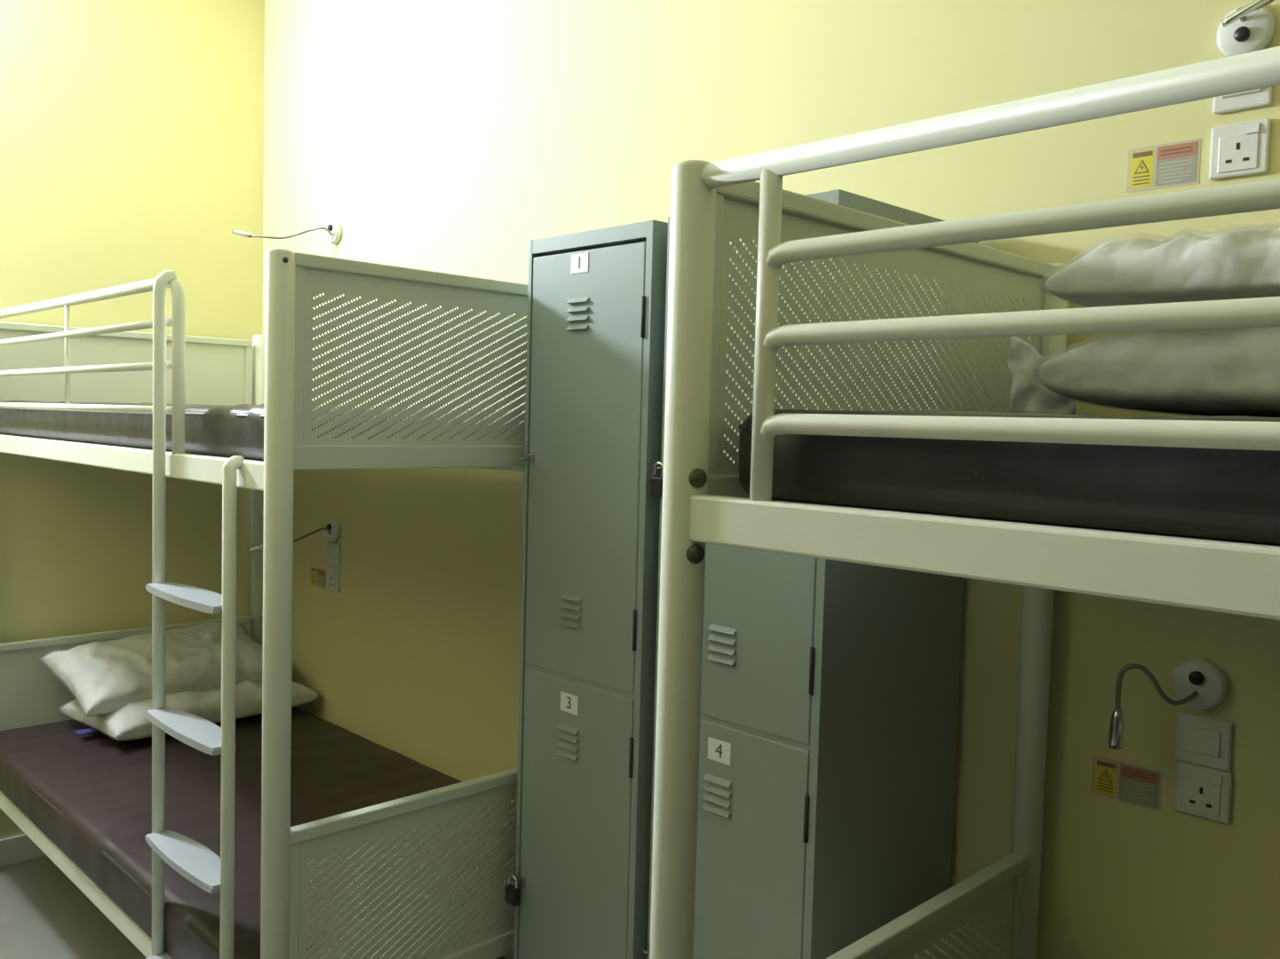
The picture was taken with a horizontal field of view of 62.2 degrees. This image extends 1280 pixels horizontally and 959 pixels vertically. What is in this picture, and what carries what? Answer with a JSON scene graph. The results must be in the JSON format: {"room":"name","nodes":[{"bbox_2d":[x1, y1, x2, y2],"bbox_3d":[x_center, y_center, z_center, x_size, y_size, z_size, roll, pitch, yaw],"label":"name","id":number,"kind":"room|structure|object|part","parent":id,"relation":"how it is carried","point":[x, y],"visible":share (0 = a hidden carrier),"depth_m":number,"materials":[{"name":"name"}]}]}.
{"room":"dormitory","nodes":[
{"label":"dormitory","id":0,"kind":"room"},
{"bbox_2d":[0,0,264,839],"bbox_3d":[-2.628,-0.315,3.385,2.900,3.400,0.120,-2,4,-45],"label":"wall","id":1,"kind":"structure","parent":0,"point":[131,131],"depth_m":3.95,"materials":[{"name":"yellow paint"}]},
{"bbox_2d":[0,834,46,866],"bbox_3d":[-2.631,1.338,3.423,2.886,0.095,0.014,-2,4,-45],"label":"baseboard","id":2,"kind":"structure","parent":1,"relation":"attached to","point":[15,849],"depth_m":3.81,"materials":[{"name":"tile"}]},
{"bbox_2d":[0,855,506,958],"bbox_3d":[-0.636,1.601,1.413,3.140,0.100,5.940,-2,4,-45],"label":"floor","id":3,"kind":"structure","parent":0,"point":[43,915],"depth_m":3.38,"materials":[{"name":"grey tile"}]},
{"bbox_2d":[0,248,527,958],"bbox_3d":[-1.156,0.460,3.193,1.098,1.953,2.311,-2,4,-45],"label":"bunk bed","id":4,"kind":"object","parent":3,"relation":"on","point":[46,363],"visible":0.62,"depth_m":2.30,"materials":[{"name":"white metal"}]},
{"bbox_3d":[-1.504,1.097,2.892,0.030,0.055,2.181,-2,4,-45],"label":"rail","id":5,"kind":"part","parent":4,"relation":"part of","materials":[{"name":"white metal"}]},
{"bbox_3d":[-1.627,-0.307,2.975,0.027,0.402,1.728,-2,4,-45],"label":"guard rail","id":6,"kind":"part","parent":4,"relation":"part of","materials":[{"name":"white metal"}]},
{"bbox_3d":[-1.931,0.808,4.010,0.932,0.487,0.030,-2,4,-45],"label":"panel","id":7,"kind":"part","parent":4,"relation":"part of","materials":[{"name":"beige metal"}]},
{"bbox_3d":[-1.899,-0.353,3.947,0.932,0.394,0.030,-2,4,-45],"label":"panel","id":8,"kind":"part","parent":4,"relation":"part of","materials":[{"name":"beige metal"}]},
{"bbox_3d":[-1.473,-0.067,2.828,0.030,0.055,2.181,-2,4,-45],"label":"rail","id":9,"kind":"part","parent":4,"relation":"part of","materials":[{"name":"white metal"}]},
{"bbox_3d":[-1.568,0.387,4.353,0.054,1.949,0.054,-2,4,-45],"label":"post","id":10,"kind":"part","parent":4,"relation":"part of","materials":[{"name":"white metal"}]},
{"bbox_2d":[0,707,516,958],"bbox_3d":[-1.165,0.989,3.222,1.005,0.149,2.156,-2,4,-45],"label":"mattress","id":11,"kind":"object","parent":4,"relation":"on","point":[90,795],"visible":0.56,"depth_m":3.10,"materials":[{"name":"brown fabric"}]},
{"bbox_2d":[61,680,318,740],"bbox_3d":[-1.631,0.791,3.853,0.454,0.145,0.779,4,4,40],"label":"pillow","id":12,"kind":"object","parent":11,"relation":"on","point":[129,722],"visible":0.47,"depth_m":3.67,"materials":[{"name":"white fabric"}]},
{"bbox_2d":[42,622,262,715],"bbox_3d":[-1.719,0.664,3.878,0.421,0.210,0.737,4,4,43],"label":"pillow","id":13,"kind":"object","parent":12,"relation":"on","point":[105,677],"visible":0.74,"depth_m":3.73,"materials":[{"name":"white fabric"}]},
{"bbox_2d":[0,400,524,461],"bbox_3d":[-1.123,-0.161,3.158,0.921,0.121,2.172,-2,4,-45],"label":"mattress","id":14,"kind":"object","parent":4,"relation":"on","point":[226,431],"visible":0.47,"depth_m":2.59,"materials":[{"name":"fabric"}]},
{"bbox_3d":[-0.709,0.536,2.068,0.054,1.949,0.054,-2,4,-45],"label":"post","id":15,"kind":"part","parent":4,"relation":"part of","materials":[{"name":"white metal"}]},
{"bbox_3d":[-0.373,0.900,2.430,0.932,0.433,0.030,-2,4,-45],"label":"panel","id":16,"kind":"part","parent":4,"relation":"part of","materials":[{"name":"beige metal"}]},
{"bbox_3d":[-0.342,-0.236,2.367,0.932,0.417,0.030,-2,4,-45],"label":"panel","id":17,"kind":"part","parent":4,"relation":"part of","materials":[{"name":"beige metal"}]},
{"bbox_3d":[-0.780,-0.086,3.510,0.030,0.055,2.181,-2,4,-45],"label":"rail","id":18,"kind":"part","parent":4,"relation":"part of","materials":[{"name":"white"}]},
{"bbox_2d":[510,219,667,958],"bbox_3d":[0.025,0.498,2.389,0.488,2.030,0.383,-2,4,-45],"label":"locker","id":19,"kind":"object","parent":3,"relation":"on","point":[597,298],"visible":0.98,"depth_m":2.19,"materials":[{"name":"grey metal"}]},
{"bbox_2d":[505,874,520,906],"bbox_3d":[-0.284,0.916,2.370,0.018,0.067,0.036,-2,4,-45],"label":"padlock","id":20,"kind":"object","parent":19,"relation":"attached to","point":[512,893],"visible":1,"depth_m":2.36,"materials":[{"name":"black metal"}]},
{"bbox_2d":[556,723,578,761],"bbox_3d":[-0.154,0.555,2.246,0.010,0.067,0.062,-2,4,-45],"label":"vent","id":21,"kind":"object","parent":19,"relation":"attached to","point":[567,734],"depth_m":2.25,"materials":[{"name":"grey metal"}]},
{"bbox_2d":[558,593,581,628],"bbox_3d":[-0.147,0.276,2.230,0.010,0.067,0.062,-2,4,-45],"label":"vent","id":22,"kind":"object","parent":19,"relation":"attached to","point":[569,604],"depth_m":2.23,"materials":[{"name":"grey metal"}]},
{"bbox_3d":[-0.141,0.919,2.262,0.020,0.988,0.346,-2,4,-45],"label":"door","id":23,"kind":"part","parent":19,"relation":"part of","materials":[{"name":"grey paint"}]},
{"bbox_2d":[565,297,588,330],"bbox_3d":[-0.130,-0.344,2.196,0.010,0.067,0.062,-2,4,-45],"label":"vent","id":24,"kind":"object","parent":19,"relation":"attached to","point":[576,308],"depth_m":2.20,"materials":[{"name":"grey metal"}]},
{"bbox_3d":[-0.116,-0.027,2.210,0.020,0.892,0.346,-2,4,-45],"label":"door","id":25,"kind":"part","parent":19,"relation":"part of","materials":[{"name":"grey paint"}]},
{"bbox_2d":[643,189,978,958],"bbox_3d":[0.322,0.522,2.087,0.488,2.030,0.390,-2,4,-45],"label":"locker","id":26,"kind":"object","parent":3,"relation":"on","point":[830,691],"visible":0.38,"depth_m":1.90,"materials":[{"name":"grey metal"}]},
{"bbox_2d":[649,461,663,497],"bbox_3d":[0.036,-0.001,2.019,0.018,0.067,0.036,-2,4,-45],"label":"padlock","id":27,"kind":"object","parent":26,"relation":"attached to","point":[655,483],"visible":0.77,"depth_m":2.02,"materials":[{"name":"black metal"}]},
{"bbox_2d":[701,773,731,818],"bbox_3d":[0.141,0.579,1.946,0.010,0.067,0.062,-2,4,-45],"label":"vent","id":28,"kind":"object","parent":26,"relation":"attached to","point":[716,788],"depth_m":1.95,"materials":[{"name":"grey metal"}]},
{"bbox_2d":[707,623,736,666],"bbox_3d":[0.148,0.300,1.931,0.010,0.067,0.062,-2,4,-45],"label":"vent","id":29,"kind":"object","parent":26,"relation":"attached to","point":[721,638],"depth_m":1.93,"materials":[{"name":"grey metal"}]},
{"bbox_3d":[0.156,0.944,1.961,0.020,0.988,0.354,-2,4,-45],"label":"door","id":30,"kind":"part","parent":26,"relation":"part of","materials":[{"name":"grey paint"}]},
{"bbox_3d":[0.182,-0.003,1.909,0.020,0.892,0.354,-2,4,-45],"label":"door","id":31,"kind":"part","parent":26,"relation":"part of","materials":[{"name":"grey paint"}]},
{"bbox_2d":[649,46,1279,958],"bbox_3d":[1.156,0.652,0.870,1.026,1.949,2.254,-2,4,-45],"label":"bunk bed","id":32,"kind":"object","parent":3,"relation":"on","point":[713,205],"visible":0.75,"depth_m":1.24,"materials":[{"name":"white metal"}]},
{"bbox_3d":[0.038,0.598,1.311,0.054,1.949,0.054,-2,4,-45],"label":"post","id":33,"kind":"part","parent":32,"relation":"part of","materials":[{"name":"white metal"}]},
{"bbox_3d":[0.405,-0.172,1.610,0.932,0.414,0.030,-2,4,-45],"label":"panel","id":34,"kind":"part","parent":32,"relation":"part of","materials":[{"name":"beige metal"}]},
{"bbox_3d":[0.375,0.943,1.671,0.932,0.471,0.030,-2,4,-45],"label":"panel","id":35,"kind":"part","parent":32,"relation":"part of","materials":[{"name":"beige metal"}]},
{"bbox_3d":[0.825,0.108,0.499,0.030,0.055,2.160,-2,4,-45],"label":"rail","id":36,"kind":"part","parent":32,"relation":"part of","materials":[{"name":"white metal"}]},
{"bbox_3d":[0.835,-0.292,0.477,0.029,0.029,2.170,-2,4,-45],"label":"guard rail","id":37,"kind":"part","parent":32,"relation":"part of","materials":[{"name":"white metal"}]},
{"bbox_2d":[738,409,1279,545],"bbox_3d":[1.175,0.019,0.837,0.909,0.112,2.131,-2,4,-45],"label":"mattress","id":38,"kind":"object","parent":32,"relation":"on","point":[1221,494],"visible":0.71,"depth_m":1.00,"materials":[{"name":"plastic"}]},
{"bbox_2d":[1008,325,1279,417],"bbox_3d":[0.947,-0.154,1.368,0.514,0.163,0.796,-2,4,-45],"label":"pillow","id":39,"kind":"object","parent":38,"relation":"on","point":[1232,371],"visible":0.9,"depth_m":1.34,"materials":[{"name":"white fabric"}]},
{"bbox_2d":[1045,227,1279,307],"bbox_3d":[0.971,-0.265,1.319,0.514,0.141,0.744,-2,4,-45],"label":"pillow","id":40,"kind":"object","parent":39,"relation":"on","point":[1234,265],"visible":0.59,"depth_m":1.31,"materials":[{"name":"white fabric"}]},
{"bbox_3d":[0.731,0.579,1.992,0.054,1.949,0.054,-2,4,-45],"label":"post","id":41,"kind":"part","parent":32,"relation":"part of","materials":[{"name":"white metal"}]},
{"bbox_2d":[262,0,1279,958],"bbox_3d":[0.488,-0.175,2.376,0.120,3.400,5.940,-2,4,-45],"label":"wall","id":42,"kind":"structure","parent":0,"point":[441,136],"depth_m":2.52,"materials":[{"name":"yellow paint"}]},
{"bbox_2d":[231,220,341,244],"bbox_3d":[-1.282,-0.910,3.856,0.390,0.086,0.090,1,3,-12],"label":"reading lamp","id":43,"kind":"object","parent":42,"relation":"attached to","point":[334,228],"visible":1,"depth_m":3.86,"materials":[{"name":"white plastic"}]},
{"bbox_3d":[-1.124,-0.908,3.892,0.022,0.086,0.086,-2,4,-45],"label":"wall plate","id":44,"kind":"part","parent":43,"relation":"part of","materials":[{"name":"white plastic"}]},
{"bbox_2d":[248,518,341,552],"bbox_3d":[-1.271,0.209,3.904,0.330,0.128,0.106,1,3,-12],"label":"reading lamp","id":45,"kind":"object","parent":42,"relation":"attached to","point":[332,528],"visible":0.79,"depth_m":3.92,"materials":[{"name":"white plastic"}]},
{"bbox_3d":[-1.143,0.190,3.942,0.022,0.086,0.086,-2,4,-45],"label":"wall plate","id":46,"kind":"part","parent":45,"relation":"part of","materials":[{"name":"white plastic"}]},
{"bbox_2d":[310,565,325,588],"bbox_3d":[-1.228,0.373,4.048,0.002,0.072,0.122,-2,4,-45],"label":"warning sticker","id":47,"kind":"object","parent":42,"relation":"attached to","point":[318,576],"visible":1,"depth_m":4.05,"materials":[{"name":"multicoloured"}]},
{"bbox_2d":[326,566,340,592],"bbox_3d":[-1.146,0.373,3.954,0.016,0.088,0.088,-2,4,-45],"label":"power socket","id":48,"kind":"object","parent":42,"relation":"attached to","point":[333,575],"visible":1,"depth_m":3.94,"materials":[{"name":"white plastic"}]},
{"bbox_2d":[327,572,335,590],"bbox_3d":[-1.148,0.379,3.952,0.004,0.060,0.060,-2,4,-45],"label":"outlet","id":49,"kind":"object","parent":48,"relation":"attached to","point":[331,576],"depth_m":3.95,"materials":[{"name":"white plastic"}]},
{"bbox_2d":[326,542,340,567],"bbox_3d":[-1.143,0.280,3.949,0.016,0.084,0.088,-2,4,-45],"label":"wall switch","id":50,"kind":"object","parent":42,"relation":"attached to","point":[333,550],"visible":1,"depth_m":3.94,"materials":[{"name":"white plastic"}]},
{"bbox_2d":[502,951,514,958],"bbox_3d":[0.395,1.476,2.420,0.014,0.095,5.700,-2,4,-45],"label":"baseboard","id":51,"kind":"structure","parent":42,"relation":"attached to","point":[510,956],"depth_m":3.21,"materials":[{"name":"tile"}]},
{"bbox_2d":[1090,755,1162,811],"bbox_3d":[0.876,0.547,1.914,0.002,0.072,0.122,-2,4,-45],"label":"warning sticker","id":52,"kind":"object","parent":42,"relation":"attached to","point":[1133,784],"visible":1,"depth_m":1.91,"materials":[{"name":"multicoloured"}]},
{"bbox_2d":[1126,138,1200,192],"bbox_3d":[0.911,-0.546,1.849,0.002,0.076,0.120,-2,4,-45],"label":"warning sticker","id":53,"kind":"object","parent":42,"relation":"attached to","point":[1174,163],"visible":1,"depth_m":1.85,"materials":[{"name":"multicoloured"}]},
{"bbox_2d":[1107,659,1228,749],"bbox_3d":[0.901,0.387,1.816,0.181,0.160,0.074,1,3,-2],"label":"reading lamp","id":54,"kind":"object","parent":42,"relation":"attached to","point":[1197,684],"visible":1,"depth_m":1.80,"materials":[{"name":"white plastic"}]},
{"bbox_3d":[0.955,0.351,1.814,0.022,0.086,0.086,-2,4,-45],"label":"wall plate","id":55,"kind":"part","parent":54,"relation":"part of","materials":[{"name":"white plastic"}]},
{"bbox_2d":[1174,761,1232,824],"bbox_3d":[0.963,0.536,1.816,0.016,0.088,0.088,-2,4,-45],"label":"power socket","id":56,"kind":"object","parent":42,"relation":"attached to","point":[1201,791],"visible":1,"depth_m":1.81,"materials":[{"name":"white plastic"}]},
{"bbox_2d":[1181,774,1221,818],"bbox_3d":[0.960,0.542,1.815,0.004,0.060,0.060,-2,4,-45],"label":"outlet","id":57,"kind":"object","parent":56,"relation":"attached to","point":[1201,794],"depth_m":1.81,"materials":[{"name":"white plastic"}]},
{"bbox_2d":[1208,773,1222,786],"bbox_3d":[0.975,0.509,1.797,0.006,0.020,0.018,-2,4,-45],"label":"rocker switch","id":58,"kind":"object","parent":56,"relation":"attached to","point":[1214,779],"depth_m":1.80,"materials":[{"name":"white plastic"}]},
{"bbox_2d":[1174,712,1232,771],"bbox_3d":[0.962,0.449,1.814,0.016,0.084,0.088,-2,4,-45],"label":"wall switch","id":59,"kind":"object","parent":42,"relation":"attached to","point":[1200,741],"visible":1,"depth_m":1.81,"materials":[{"name":"white plastic"}]},
{"bbox_2d":[1208,118,1271,180],"bbox_3d":[0.992,-0.547,1.757,0.016,0.088,0.088,-2,4,-45],"label":"power socket","id":60,"kind":"object","parent":42,"relation":"attached to","point":[1238,149],"visible":1,"depth_m":1.75,"materials":[{"name":"white plastic"}]},
{"bbox_2d":[1216,133,1259,173],"bbox_3d":[0.990,-0.541,1.755,0.004,0.060,0.060,-2,4,-45],"label":"outlet","id":61,"kind":"object","parent":60,"relation":"attached to","point":[1236,153],"depth_m":1.75,"materials":[{"name":"white plastic"}]},
{"bbox_2d":[1246,122,1259,135],"bbox_3d":[1.004,-0.574,1.737,0.006,0.020,0.018,-2,4,-45],"label":"rocker switch","id":62,"kind":"object","parent":60,"relation":"attached to","point":[1252,128],"depth_m":1.74,"materials":[{"name":"white plastic"}]},
{"bbox_2d":[1212,87,1272,114],"bbox_3d":[0.995,-0.654,1.751,0.016,0.084,0.088,-2,4,-45],"label":"wall switch","id":63,"kind":"object","parent":42,"relation":"attached to","point":[1260,97],"visible":0.45,"depth_m":1.75,"materials":[{"name":"white plastic"}]},
{"bbox_2d":[1216,0,1276,56],"bbox_3d":[1.018,-0.736,1.662,0.104,0.094,0.235,-2,4,-45],"label":"reading lamp","id":64,"kind":"object","parent":42,"relation":"attached to","point":[1252,27],"visible":0.97,"depth_m":1.73,"materials":[{"name":"white plastic"}]}
]}

